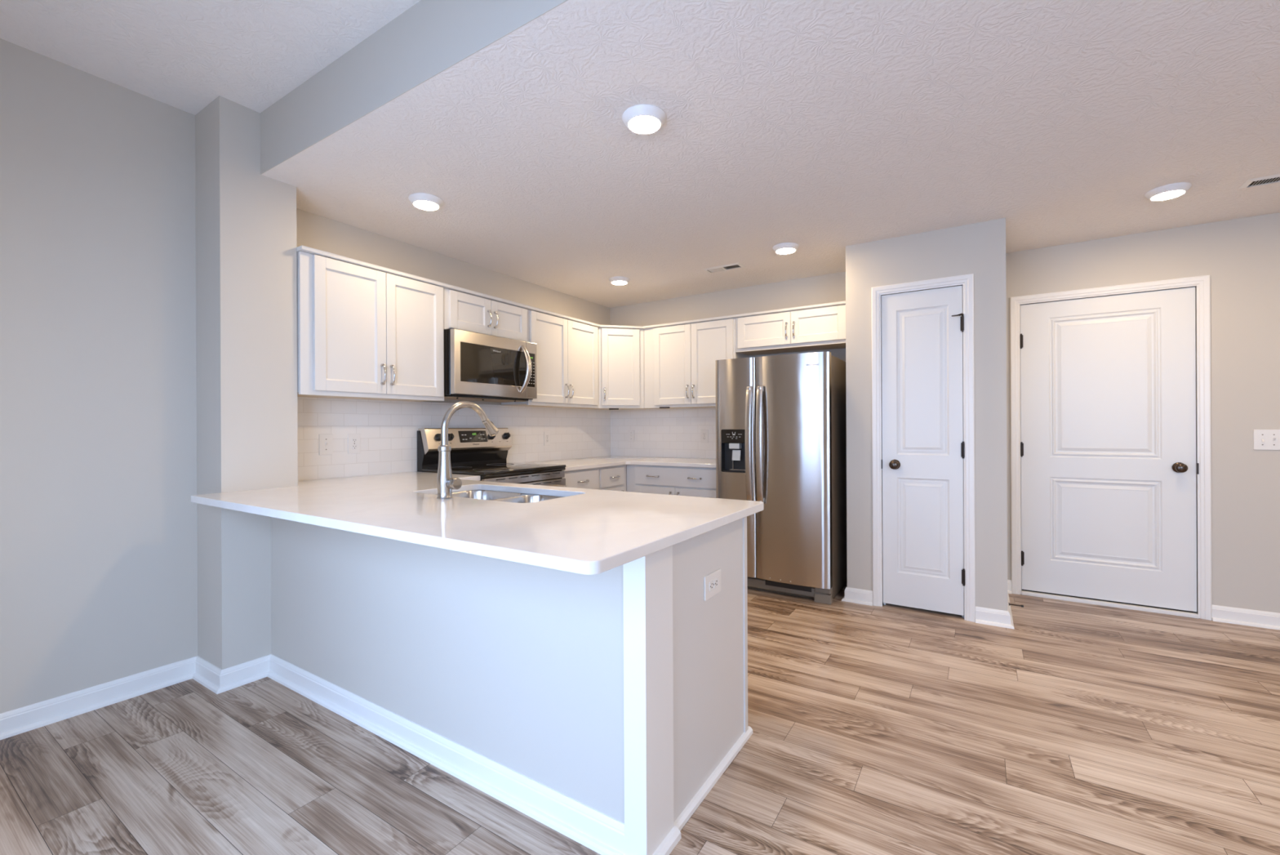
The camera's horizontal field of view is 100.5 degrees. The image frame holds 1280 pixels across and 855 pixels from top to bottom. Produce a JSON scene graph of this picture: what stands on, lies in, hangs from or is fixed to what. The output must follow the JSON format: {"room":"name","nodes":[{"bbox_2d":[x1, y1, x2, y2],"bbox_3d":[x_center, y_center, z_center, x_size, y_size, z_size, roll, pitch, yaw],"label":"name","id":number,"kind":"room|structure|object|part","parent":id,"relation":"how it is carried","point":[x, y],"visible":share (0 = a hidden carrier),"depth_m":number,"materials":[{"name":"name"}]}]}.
{"room":"kitchen","nodes":[
{"label":"kitchen","id":0,"kind":"room"},
{"bbox_2d":[0,0,420,115],"bbox_3d":[0.226,-1.592,0.308,6.538,0.100,1.612,0,0,33],"label":"ceiling","id":1,"kind":"structure","parent":0,"point":[183,55],"depth_m":2.10,"materials":[{"name":"white paint"}]},
{"bbox_2d":[195,95,297,669],"bbox_3d":[-1.966,-0.161,2.671,0.286,2.741,0.327,0,0,33],"label":"wall pillar","id":2,"kind":"structure","parent":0,"point":[246,255],"depth_m":2.55,"materials":[{"name":"beige paint"}]},
{"bbox_2d":[0,38,610,713],"bbox_3d":[-1.645,-0.162,3.541,0.128,2.741,5.033,0,0,33],"label":"wall","id":3,"kind":"structure","parent":0,"point":[99,540],"depth_m":2.36,"materials":[{"name":"beige paint"}]},
{"bbox_2d":[319,433,333,454],"bbox_3d":[-1.832,0.099,3.111,0.018,0.122,0.076,0,0,33],"label":"light switch","id":4,"kind":"object","parent":3,"relation":"attached to","point":[326,440],"visible":1,"depth_m":3.11,"materials":[{"name":"white plastic"}]},
{"bbox_2d":[347,433,360,453],"bbox_3d":[-1.746,0.099,3.255,0.008,0.122,0.076,0,0,33],"label":"power outlet","id":5,"kind":"object","parent":3,"relation":"attached to","point":[353,439],"visible":1,"depth_m":3.25,"materials":[{"name":"white plastic"}]},
{"bbox_2d":[352,437,356,442],"bbox_3d":[-1.744,0.079,3.254,0.002,0.030,0.027,0,0,33],"label":"receptacle","id":6,"kind":"object","parent":5,"relation":"attached to","point":[354,439],"depth_m":3.25,"materials":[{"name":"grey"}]},
{"bbox_2d":[352,444,356,448],"bbox_3d":[-1.744,0.118,3.254,0.002,0.030,0.027,0,0,33],"label":"receptacle","id":7,"kind":"object","parent":5,"relation":"attached to","point":[354,446],"depth_m":3.25,"materials":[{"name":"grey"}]},
{"bbox_2d":[296,244,446,401],"bbox_3d":[-1.609,-0.548,3.153,0.355,0.755,0.872,0,0,33],"label":"upper cabinet","id":8,"kind":"object","parent":3,"relation":"attached to","point":[366,331],"visible":0.99,"depth_m":3.02,"materials":[{"name":"white paint"}]},
{"bbox_3d":[-1.591,-0.548,2.937,0.019,0.705,0.396,0,0,33],"label":"door","id":9,"kind":"part","parent":8,"relation":"part of","materials":[{"name":"white paint"}]},
{"bbox_3d":[-1.637,-0.178,3.175,0.281,0.008,0.864,0,0,33],"label":"panel","id":10,"kind":"part","parent":8,"relation":"part of","materials":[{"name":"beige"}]},
{"bbox_3d":[-1.506,-0.916,3.086,0.063,0.020,0.872,0,0,33],"label":"molding","id":11,"kind":"part","parent":8,"relation":"part of","materials":[{"name":"white paint"}]},
{"bbox_3d":[-1.474,-0.307,3.065,0.036,0.122,0.017,0,0,33],"label":"handle","id":12,"kind":"part","parent":8,"relation":"part of","materials":[{"name":"silver metal"}]},
{"bbox_3d":[-1.443,-0.307,3.114,0.036,0.122,0.017,0,0,33],"label":"handle","id":13,"kind":"part","parent":8,"relation":"part of","materials":[{"name":"silver metal"}]},
{"bbox_3d":[-1.377,-0.549,3.270,0.019,0.705,0.390,0,0,33],"label":"door","id":14,"kind":"part","parent":8,"relation":"part of","materials":[{"name":"white paint"}]},
{"bbox_2d":[443,284,530,342],"bbox_3d":[-1.170,-0.784,3.841,0.355,0.287,0.762,0,0,33],"label":"upper cabinet","id":15,"kind":"object","parent":3,"relation":"attached to","point":[466,309],"visible":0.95,"depth_m":3.71,"materials":[{"name":"white paint"}]},
{"bbox_3d":[-1.152,-0.776,3.624,0.019,0.248,0.344,0,0,33],"label":"door","id":16,"kind":"part","parent":15,"relation":"part of","materials":[{"name":"white paint"}]},
{"bbox_3d":[-1.066,-0.918,3.774,0.063,0.020,0.762,0,0,33],"label":"molding","id":17,"kind":"part","parent":15,"relation":"part of","materials":[{"name":"white paint"}]},
{"bbox_3d":[-1.051,-0.765,3.731,0.036,0.122,0.017,0,0,33],"label":"handle","id":18,"kind":"part","parent":15,"relation":"part of","materials":[{"name":"silver metal"}]},
{"bbox_2d":[444,328,537,402],"bbox_3d":[-1.117,-0.415,3.808,0.473,0.448,0.755,0,0,33],"label":"microwave","id":19,"kind":"object","parent":15,"relation":"attached to","point":[478,366],"visible":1,"depth_m":3.65,"materials":[{"name":"stainless steel"},{"name":"black glass"},{"name":"black enamel"}]},
{"bbox_3d":[-0.833,-0.429,3.892,0.086,0.350,0.058,0,0,33],"label":"handle","id":20,"kind":"part","parent":19,"relation":"part of","materials":[{"name":"silver metal"}]},
{"bbox_3d":[-0.830,-0.427,4.006,0.042,0.418,0.111,0,0,33],"label":"control panel","id":21,"kind":"part","parent":19,"relation":"part of","materials":[{"name":"silver metal"}]},
{"bbox_3d":[-1.020,-0.765,3.780,0.036,0.122,0.017,0,0,33],"label":"handle","id":22,"kind":"part","parent":15,"relation":"part of","materials":[{"name":"silver metal"}]},
{"bbox_3d":[-0.963,-0.777,3.919,0.019,0.248,0.352,0,0,33],"label":"door","id":23,"kind":"part","parent":15,"relation":"part of","materials":[{"name":"white paint"}]},
{"bbox_2d":[543,431,550,445],"bbox_3d":[-0.820,0.097,4.702,0.008,0.122,0.076,0,0,33],"label":"power outlet","id":24,"kind":"object","parent":3,"relation":"attached to","point":[546,434],"visible":1,"depth_m":4.70,"materials":[{"name":"white plastic"}]},
{"bbox_2d":[501,306,599,408],"bbox_3d":[-0.722,-0.552,4.539,0.355,0.755,0.895,0,0,33],"label":"upper cabinet","id":25,"kind":"object","parent":3,"relation":"attached to","point":[567,346],"visible":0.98,"depth_m":4.43,"materials":[{"name":"white paint"}]},
{"bbox_3d":[-0.751,-0.182,4.559,0.281,0.008,0.891,0,0,33],"label":"panel","id":26,"kind":"part","parent":25,"relation":"part of","materials":[{"name":"beige wood"}]},
{"bbox_3d":[-0.728,-0.551,4.285,0.019,0.703,0.428,0,0,33],"label":"door","id":27,"kind":"part","parent":25,"relation":"part of","materials":[{"name":"white paint"}]},
{"bbox_3d":[-0.619,-0.920,4.472,0.063,0.020,0.895,0,0,33],"label":"molding","id":28,"kind":"part","parent":25,"relation":"part of","materials":[{"name":"white paint"}]},
{"bbox_3d":[-0.603,-0.305,4.427,0.036,0.122,0.017,0,0,33],"label":"handle","id":29,"kind":"part","parent":25,"relation":"part of","materials":[{"name":"silver metal"}]},
{"bbox_3d":[-0.572,-0.305,4.476,0.036,0.122,0.017,0,0,33],"label":"handle","id":30,"kind":"part","parent":25,"relation":"part of","materials":[{"name":"silver metal"}]},
{"bbox_3d":[-0.499,-0.552,4.643,0.019,0.703,0.414,0,0,33],"label":"door","id":31,"kind":"part","parent":25,"relation":"part of","materials":[{"name":"white paint"}]},
{"bbox_2d":[578,324,660,409],"bbox_3d":[-0.213,-0.554,5.093,0.616,0.755,0.617,0,0,33],"label":"upper cabinet","id":32,"kind":"object","parent":3,"relation":"attached to","point":[620,347],"visible":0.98,"depth_m":4.88,"materials":[{"name":"white paint"}]},
{"bbox_3d":[-0.320,-0.303,4.824,0.017,0.122,0.036,0,0,-12],"label":"handle","id":33,"kind":"part","parent":32,"relation":"part of","materials":[{"name":"silver metal"}]},
{"bbox_3d":[-0.213,-0.185,5.103,0.602,0.008,0.601,0,0,33],"label":"panel","id":34,"kind":"part","parent":32,"relation":"part of","materials":[{"name":"beige wood"}]},
{"bbox_3d":[-0.177,-0.553,4.884,0.354,0.701,0.019,0,0,-12],"label":"door","id":35,"kind":"part","parent":32,"relation":"part of","materials":[{"name":"white paint"}]},
{"bbox_3d":[-0.172,-0.544,4.905,0.425,0.734,0.019,0,0,-12],"label":"frame","id":36,"kind":"part","parent":32,"relation":"part of","materials":[{"name":"white paint"}]},
{"bbox_3d":[-0.171,-0.922,4.894,0.402,0.020,0.063,0,0,-12],"label":"molding","id":37,"kind":"part","parent":32,"relation":"part of","materials":[{"name":"white paint"}]},
{"bbox_2d":[260,0,568,174],"bbox_3d":[0.783,-1.396,0.911,6.252,0.298,0.003,0,0,33],"label":"wall header","id":38,"kind":"structure","parent":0,"point":[429,37],"depth_m":2.02,"materials":[{"name":"beige paint"}]},
{"bbox_2d":[271,516,624,822],"bbox_3d":[-0.897,0.765,2.105,2.117,0.878,0.116,0,0,33],"label":"wall","id":39,"kind":"structure","parent":0,"point":[518,665],"depth_m":1.83,"materials":[{"name":"beige paint"}]},
{"bbox_2d":[0,653,624,854],"bbox_3d":[-1.509,1.161,2.026,2.914,0.092,1.219,0,0,-2],"label":"baseboard","id":40,"kind":"structure","parent":39,"relation":"attached to","point":[602,833],"depth_m":2.10,"materials":[{"name":"white paint"}]},
{"bbox_2d":[622,545,681,854],"bbox_3d":[0.032,0.761,1.507,0.094,0.878,0.175,0,0,33],"label":"trim","id":41,"kind":"structure","parent":39,"relation":"attached to","point":[650,828],"depth_m":1.47,"materials":[{"name":"white paint"}]},
{"bbox_2d":[0,582,1279,854],"bbox_3d":[1.196,1.219,1.802,6.738,0.050,5.359,0,0,33],"label":"floor","id":42,"kind":"structure","parent":0,"point":[1077,728],"depth_m":1.93,"materials":[{"name":"brown wood"}]},
{"bbox_2d":[417,427,566,487],"bbox_3d":[-0.999,0.604,3.737,0.732,1.202,0.762,0,0,33],"label":"electric range","id":43,"kind":"object","parent":42,"relation":"on","point":[473,451],"visible":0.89,"depth_m":3.76,"materials":[{"name":"silver metal"}]},
{"bbox_3d":[-1.366,0.063,3.636,0.036,0.052,0.052,-20,-10,31],"label":"knob","id":44,"kind":"part","parent":43,"relation":"part of","materials":[{"name":"black plastic"}]},
{"bbox_3d":[-1.317,0.063,3.712,0.036,0.052,0.052,-20,-10,31],"label":"knob","id":45,"kind":"part","parent":43,"relation":"part of","materials":[{"name":"black plastic"}]},
{"bbox_3d":[-1.256,0.092,3.900,0.111,0.176,0.750,0,0,33],"label":"control panel","id":46,"kind":"part","parent":43,"relation":"part of","materials":[{"name":"silver metal"}]},
{"bbox_3d":[-1.114,0.062,4.030,0.036,0.052,0.052,-20,-10,31],"label":"knob","id":47,"kind":"part","parent":43,"relation":"part of","materials":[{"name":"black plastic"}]},
{"bbox_2d":[422,462,565,478],"bbox_3d":[-1.004,0.293,3.739,0.617,0.037,0.762,0,0,33],"label":"cooktop","id":48,"kind":"object","parent":43,"relation":"in","point":[484,469],"depth_m":3.62,"materials":[{"name":"grey glass"}]},
{"bbox_3d":[-1.033,0.061,4.156,0.036,0.052,0.052,-20,-10,31],"label":"knob","id":49,"kind":"part","parent":43,"relation":"part of","materials":[{"name":"black plastic"}]},
{"bbox_3d":[-0.763,0.341,3.585,0.026,0.050,0.752,0,0,33],"label":"trim","id":50,"kind":"part","parent":43,"relation":"part of","materials":[{"name":"silver metal"}]},
{"bbox_3d":[-0.758,0.680,3.583,0.036,0.617,0.752,0,0,33],"label":"oven door","id":51,"kind":"part","parent":43,"relation":"part of","materials":[{"name":"silver metal"}]},
{"bbox_2d":[561,467,598,488],"bbox_3d":[-0.700,0.764,4.283,0.655,0.878,0.471,0,0,33],"label":"base cabinet","id":52,"kind":"object","parent":42,"relation":"on","point":[588,478],"visible":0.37,"depth_m":4.15,"materials":[{"name":"white paint"}]},
{"bbox_3d":[-0.431,0.419,4.132,0.036,0.017,0.125,0,0,33],"label":"handle","id":53,"kind":"part","parent":52,"relation":"part of","materials":[{"name":"silver metal"}]},
{"bbox_2d":[597,464,626,491],"bbox_3d":[-0.459,0.763,4.659,0.655,0.878,0.419,0,0,33],"label":"base cabinet","id":54,"kind":"object","parent":42,"relation":"on","point":[610,477],"visible":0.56,"depth_m":4.49,"materials":[{"name":"white paint"}]},
{"bbox_3d":[-0.235,0.418,4.489,0.019,0.150,0.336,0,0,33],"label":"drawer","id":55,"kind":"part","parent":54,"relation":"part of","materials":[{"name":"white paint"}]},
{"bbox_3d":[-0.233,0.796,4.489,0.019,0.570,0.336,0,0,33],"label":"door","id":56,"kind":"part","parent":54,"relation":"part of","materials":[{"name":"white paint"}]},
{"bbox_2d":[626,464,715,497],"bbox_3d":[0.414,0.759,4.673,0.908,0.878,0.655,0,0,33],"label":"base cabinet","id":57,"kind":"object","parent":42,"relation":"on","point":[700,482],"visible":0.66,"depth_m":4.42,"materials":[{"name":"white paint"}]},
{"bbox_2d":[526,455,715,471],"bbox_3d":[-0.060,0.306,4.476,1.529,0.030,1.494,0,0,33],"label":"countertop","id":58,"kind":"structure","parent":57,"relation":"on","point":[576,464],"depth_m":4.54,"materials":[{"name":"white stone"}]},
{"bbox_3d":[0.129,0.791,4.521,0.392,0.577,0.019,0,0,33],"label":"door","id":59,"kind":"part","parent":57,"relation":"part of","materials":[{"name":"white paint"}]},
{"bbox_3d":[0.294,0.412,4.414,0.789,0.150,0.019,0,0,33],"label":"drawer","id":60,"kind":"part","parent":57,"relation":"part of","materials":[{"name":"white paint"}]},
{"bbox_3d":[0.435,0.411,4.291,0.125,0.017,0.036,0,0,33],"label":"handle","id":61,"kind":"part","parent":57,"relation":"part of","materials":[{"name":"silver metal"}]},
{"bbox_3d":[0.463,0.789,4.307,0.392,0.577,0.019,0,0,33],"label":"door","id":62,"kind":"part","parent":57,"relation":"part of","materials":[{"name":"white paint"}]},
{"bbox_2d":[672,516,747,822],"bbox_3d":[-0.527,0.764,2.322,1.860,0.878,0.607,0,0,33],"label":"peninsula end panel","id":63,"kind":"object","parent":42,"relation":"on","point":[710,636],"visible":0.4,"depth_m":1.78,"materials":[{"name":"white paint"}]},
{"bbox_2d":[191,471,764,574],"bbox_3d":[-0.810,0.310,2.381,2.524,0.030,1.314,0,0,33],"label":"countertop","id":64,"kind":"structure","parent":63,"relation":"on","point":[583,531],"depth_m":1.80,"materials":[{"name":"white stone"}]},
{"bbox_2d":[436,400,498,498],"bbox_3d":[-0.729,0.089,2.322,0.108,0.409,0.320,0,0,33],"label":"kitchen faucet","id":65,"kind":"object","parent":64,"relation":"on","point":[446,482],"visible":1,"depth_m":2.21,"materials":[{"name":"silver metal"}]},
{"bbox_3d":[-0.772,0.232,2.205,0.056,0.048,0.048,0,0,33],"label":"handle","id":66,"kind":"part","parent":65,"relation":"part of","materials":[{"name":"silver metal"}]},
{"bbox_3d":[-0.760,-0.021,2.315,0.029,0.189,0.242,0,0,33],"label":"spout","id":67,"kind":"part","parent":65,"relation":"part of","materials":[{"name":"silver metal"}]},
{"bbox_2d":[452,489,562,502],"bbox_3d":[-0.647,0.411,2.422,0.789,0.174,0.444,0,0,33],"label":"sink","id":68,"kind":"object","parent":64,"relation":"in","point":[514,497],"visible":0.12,"depth_m":2.67,"materials":[{"name":"silver metal"}]},
{"bbox_3d":[-0.812,0.412,2.527,0.399,0.174,0.444,0,0,33],"label":"bowl","id":69,"kind":"part","parent":68,"relation":"part of","materials":[{"name":"silver metal"}]},
{"bbox_3d":[-0.479,0.411,2.314,0.390,0.174,0.444,0,0,33],"label":"bowl","id":70,"kind":"part","parent":68,"relation":"part of","materials":[{"name":"silver metal"}]},
{"bbox_2d":[704,568,720,600],"bbox_3d":[0.249,0.535,1.815,0.008,0.080,0.126,0,0,33],"label":"power outlet","id":71,"kind":"object","parent":63,"relation":"attached to","point":[712,580],"visible":1,"depth_m":1.81,"materials":[{"name":"white plastic"}]},
{"bbox_2d":[709,580,713,591],"bbox_3d":[0.241,0.535,1.798,0.002,0.030,0.027,0,0,33],"label":"receptacle","id":72,"kind":"object","parent":71,"relation":"attached to","point":[711,582],"depth_m":1.80,"materials":[{"name":"grey plastic"}]},
{"bbox_2d":[714,577,718,587],"bbox_3d":[0.262,0.535,1.831,0.002,0.030,0.027,0,0,33],"label":"receptacle","id":73,"kind":"object","parent":71,"relation":"attached to","point":[716,580],"depth_m":1.83,"materials":[{"name":"grey plastic"}]},
{"bbox_2d":[673,725,753,831],"bbox_3d":[0.268,1.187,1.831,0.018,0.022,0.623,0,0,33],"label":"trim","id":74,"kind":"structure","parent":63,"relation":"attached to","point":[697,799],"depth_m":1.78,"materials":[{"name":"white paint"}]},
{"bbox_3d":[-0.372,0.753,2.564,1.860,0.858,0.032,0,0,33],"label":"frame","id":75,"kind":"part","parent":63,"relation":"part of","materials":[{"name":"white paint"}]},
{"bbox_2d":[715,351,847,604],"bbox_3d":[1.110,0.344,4.070,0.823,1.700,0.870,0,0,33],"label":"refrigerator","id":76,"kind":"object","parent":42,"relation":"on","point":[781,420],"visible":0.94,"depth_m":3.71,"materials":[{"name":"silver metal"}]},
{"bbox_3d":[0.704,0.064,3.923,0.205,0.101,0.063,0,0,33],"label":"dispenser panel","id":77,"kind":"part","parent":76,"relation":"part of","materials":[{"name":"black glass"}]},
{"bbox_3d":[0.711,0.287,3.925,0.307,1.582,0.079,0,0,33],"label":"door","id":78,"kind":"part","parent":76,"relation":"part of","materials":[{"name":"silver metal"}]},
{"bbox_3d":[0.783,0.123,3.808,0.042,0.837,0.072,0,0,33],"label":"handle","id":79,"kind":"part","parent":76,"relation":"part of","materials":[{"name":"silver metal"}]},
{"bbox_3d":[0.849,0.122,3.763,0.042,0.837,0.072,0,0,33],"label":"handle","id":80,"kind":"part","parent":76,"relation":"part of","materials":[{"name":"silver metal"}]},
{"bbox_3d":[1.058,0.286,3.699,0.510,1.582,0.087,0,0,33],"label":"door","id":81,"kind":"part","parent":76,"relation":"part of","materials":[{"name":"silver metal"}]},
{"bbox_2d":[609,271,845,485],"bbox_3d":[0.763,-0.025,4.912,2.466,2.443,0.128,0,0,33],"label":"wall","id":82,"kind":"structure","parent":0,"point":[826,288],"depth_m":5.02,"materials":[{"name":"beige paint"}]},
{"bbox_2d":[643,314,748,408],"bbox_3d":[0.485,-0.558,4.800,0.903,0.755,0.355,0,0,33],"label":"upper cabinet","id":83,"kind":"object","parent":82,"relation":"attached to","point":[680,357],"visible":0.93,"depth_m":4.68,"materials":[{"name":"white paint"}]},
{"bbox_3d":[0.290,-0.555,4.768,0.376,0.701,0.019,0,0,33],"label":"door","id":84,"kind":"part","parent":83,"relation":"part of","materials":[{"name":"white paint"}]},
{"bbox_3d":[0.411,-0.314,4.658,0.017,0.122,0.036,0,0,33],"label":"handle","id":85,"kind":"part","parent":83,"relation":"part of","materials":[{"name":"silver metal"}]},
{"bbox_3d":[0.506,-0.189,4.831,0.899,0.008,0.281,0,0,33],"label":"panel","id":86,"kind":"part","parent":83,"relation":"part of","materials":[{"name":"beige wood"}]},
{"bbox_3d":[0.416,-0.925,4.695,0.903,0.020,0.063,0,0,33],"label":"molding","id":87,"kind":"part","parent":83,"relation":"part of","materials":[{"name":"white paint"}]},
{"bbox_3d":[0.460,-0.314,4.627,0.017,0.122,0.036,0,0,33],"label":"handle","id":88,"kind":"part","parent":83,"relation":"part of","materials":[{"name":"silver metal"}]},
{"bbox_3d":[0.615,-0.556,4.559,0.390,0.701,0.019,0,0,33],"label":"door","id":89,"kind":"part","parent":83,"relation":"part of","materials":[{"name":"white paint"}]},
{"bbox_2d":[700,429,708,442],"bbox_3d":[0.598,0.081,4.937,0.076,0.122,0.008,0,0,33],"label":"power outlet","id":90,"kind":"object","parent":82,"relation":"attached to","point":[704,433],"visible":1,"depth_m":4.93,"materials":[{"name":"white plastic"}]},
{"bbox_2d":[733,300,845,355],"bbox_3d":[1.258,-0.785,4.304,0.934,0.308,0.355,0,0,33],"label":"upper cabinet","id":91,"kind":"object","parent":82,"relation":"attached to","point":[819,326],"visible":0.95,"depth_m":4.19,"materials":[{"name":"white paint"}]},
{"bbox_3d":[1.001,-0.783,4.312,0.440,0.252,0.019,0,0,33],"label":"door","id":92,"kind":"part","parent":91,"relation":"part of","materials":[{"name":"white paint"}]},
{"bbox_3d":[1.149,-0.768,4.185,0.017,0.122,0.036,0,0,33],"label":"handle","id":93,"kind":"part","parent":91,"relation":"part of","materials":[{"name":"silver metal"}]},
{"bbox_3d":[1.190,-0.929,4.200,0.933,0.020,0.063,0,0,33],"label":"molding","id":94,"kind":"part","parent":91,"relation":"part of","materials":[{"name":"white paint"}]},
{"bbox_3d":[1.279,-0.639,4.335,0.931,0.008,0.281,0,0,33],"label":"panel","id":95,"kind":"part","parent":91,"relation":"part of","materials":[{"name":"beige wood"}]},
{"bbox_3d":[1.198,-0.768,4.153,0.017,0.122,0.036,0,0,33],"label":"handle","id":96,"kind":"part","parent":91,"relation":"part of","materials":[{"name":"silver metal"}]},
{"bbox_3d":[1.363,-0.785,4.080,0.412,0.252,0.019,0,0,33],"label":"door","id":97,"kind":"part","parent":91,"relation":"part of","materials":[{"name":"white paint"}]},
{"bbox_2d":[261,0,1279,307],"bbox_3d":[1.596,-1.301,2.447,6.538,0.100,3.460,0,0,33],"label":"ceiling","id":98,"kind":"structure","parent":0,"point":[824,127],"depth_m":2.29,"materials":[{"name":"white paint"}]},
{"bbox_2d":[408,192,444,210],"bbox_3d":[-1.162,-1.219,2.896,0.178,0.037,0.178,0,0,33],"label":"recessed light","id":99,"kind":"object","parent":98,"relation":"in","point":[424,201],"visible":1,"depth_m":2.85,"materials":[{"name":"white plastic"}]},
{"bbox_2d":[608,275,630,284],"bbox_3d":[-0.173,-1.224,4.465,0.178,0.037,0.178,0,0,33],"label":"recessed light","id":100,"kind":"object","parent":98,"relation":"in","point":[618,280],"visible":1,"depth_m":4.42,"materials":[{"name":"white plastic"}]},
{"bbox_2d":[622,103,666,133],"bbox_3d":[0.018,-1.225,2.135,0.178,0.037,0.178,0,0,33],"label":"recessed light","id":101,"kind":"object","parent":98,"relation":"in","point":[644,118],"visible":1,"depth_m":2.10,"materials":[{"name":"white plastic"}]},
{"bbox_2d":[702,262,745,272],"bbox_3d":[0.654,-1.242,4.154,0.305,0.008,0.127,0,0,33],"label":"ceiling vent","id":102,"kind":"object","parent":98,"relation":"in","point":[734,265],"visible":1,"depth_m":4.14,"materials":[{"name":"white plastic"}]},
{"bbox_2d":[772,242,799,253],"bbox_3d":[1.006,-1.230,3.678,0.178,0.037,0.178,0,0,33],"label":"recessed light","id":103,"kind":"object","parent":98,"relation":"in","point":[784,247],"visible":1,"depth_m":3.63,"materials":[{"name":"white plastic"}]},
{"bbox_2d":[1144,182,1191,200],"bbox_3d":[2.791,-1.238,2.816,0.178,0.037,0.178,0,0,33],"label":"recessed light","id":104,"kind":"object","parent":98,"relation":"in","point":[1169,191],"visible":1,"depth_m":2.78,"materials":[{"name":"white plastic"}]},
{"bbox_2d":[1238,173,1279,188],"bbox_3d":[3.248,-1.255,2.673,0.305,0.008,0.127,0,0,33],"label":"ceiling vent","id":105,"kind":"object","parent":98,"relation":"in","point":[1274,178],"visible":1,"depth_m":2.71,"materials":[{"name":"white plastic"}]},
{"bbox_2d":[845,217,1007,610],"bbox_3d":[2.048,-0.032,3.804,0.912,2.443,0.893,0,0,33],"label":"wall","id":106,"kind":"structure","parent":0,"point":[979,249],"depth_m":3.31,"materials":[{"name":"beige paint"}]},
{"bbox_2d":[841,586,872,605],"bbox_3d":[1.559,1.146,3.751,0.198,0.092,0.331,0,0,33],"label":"baseboard","id":107,"kind":"structure","parent":106,"relation":"attached to","point":[855,595],"depth_m":3.62,"materials":[{"name":"white paint"}]},
{"bbox_2d":[871,273,975,622],"bbox_3d":[1.807,0.125,3.424,0.581,2.132,0.119,0,0,33],"label":"door","id":108,"kind":"structure","parent":106,"relation":"in","point":[922,357],"depth_m":3.42,"materials":[{"name":"white paint"}]},
{"bbox_3d":[1.664,0.244,3.485,0.066,0.066,0.068,0,0,33],"label":"knob","id":109,"kind":"part","parent":108,"relation":"part of","materials":[{"name":"brown metal"}]},
{"bbox_2d":[975,579,1014,629],"bbox_3d":[2.356,1.142,3.534,0.195,0.092,0.829,0,0,34],"label":"baseboard","id":110,"kind":"structure","parent":106,"relation":"attached to","point":[990,616],"depth_m":3.22,"materials":[{"name":"white paint"}]},
{"bbox_2d":[1008,602,1023,607],"bbox_3d":[2.404,1.136,3.404,0.080,0.020,0.020,0,0,33],"label":"door stop","id":111,"kind":"object","parent":106,"relation":"attached to","point":[1021,606],"visible":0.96,"depth_m":3.40,"materials":[{"name":"grey metal"}]},
{"bbox_2d":[1005,212,1279,613],"bbox_3d":[3.989,-0.041,3.051,3.169,2.443,0.130,0,0,33],"label":"wall","id":112,"kind":"structure","parent":0,"point":[1241,256],"depth_m":3.23,"materials":[{"name":"beige paint"}]},
{"bbox_2d":[1009,275,1212,620],"bbox_3d":[3.085,0.125,3.549,1.008,2.119,0.117,0,0,33],"label":"door","id":113,"kind":"structure","parent":112,"relation":"in","point":[1104,467],"depth_m":3.52,"materials":[{"name":"white paint"}]},
{"bbox_3d":[3.381,0.252,3.330,0.066,0.066,0.068,0,0,33],"label":"knob","id":114,"kind":"part","parent":113,"relation":"part of","materials":[{"name":"brown metal"}]},
{"bbox_3d":[3.464,0.255,3.309,0.006,0.068,0.026,0,0,33],"label":"strike plate","id":115,"kind":"part","parent":113,"relation":"part of","materials":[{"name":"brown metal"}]},
{"bbox_2d":[1211,604,1279,630],"bbox_3d":[4.397,1.132,2.698,2.110,0.092,0.031,0,0,33],"label":"baseboard","id":116,"kind":"structure","parent":112,"relation":"attached to","point":[1262,619],"depth_m":3.19,"materials":[{"name":"white paint"}]},
{"bbox_2d":[1253,429,1279,449],"bbox_3d":[3.709,0.072,3.142,0.118,0.120,0.018,0,0,33],"label":"light switch","id":117,"kind":"object","parent":112,"relation":"attached to","point":[1263,439],"visible":1,"depth_m":3.15,"materials":[{"name":"white plastic"}]}
]}

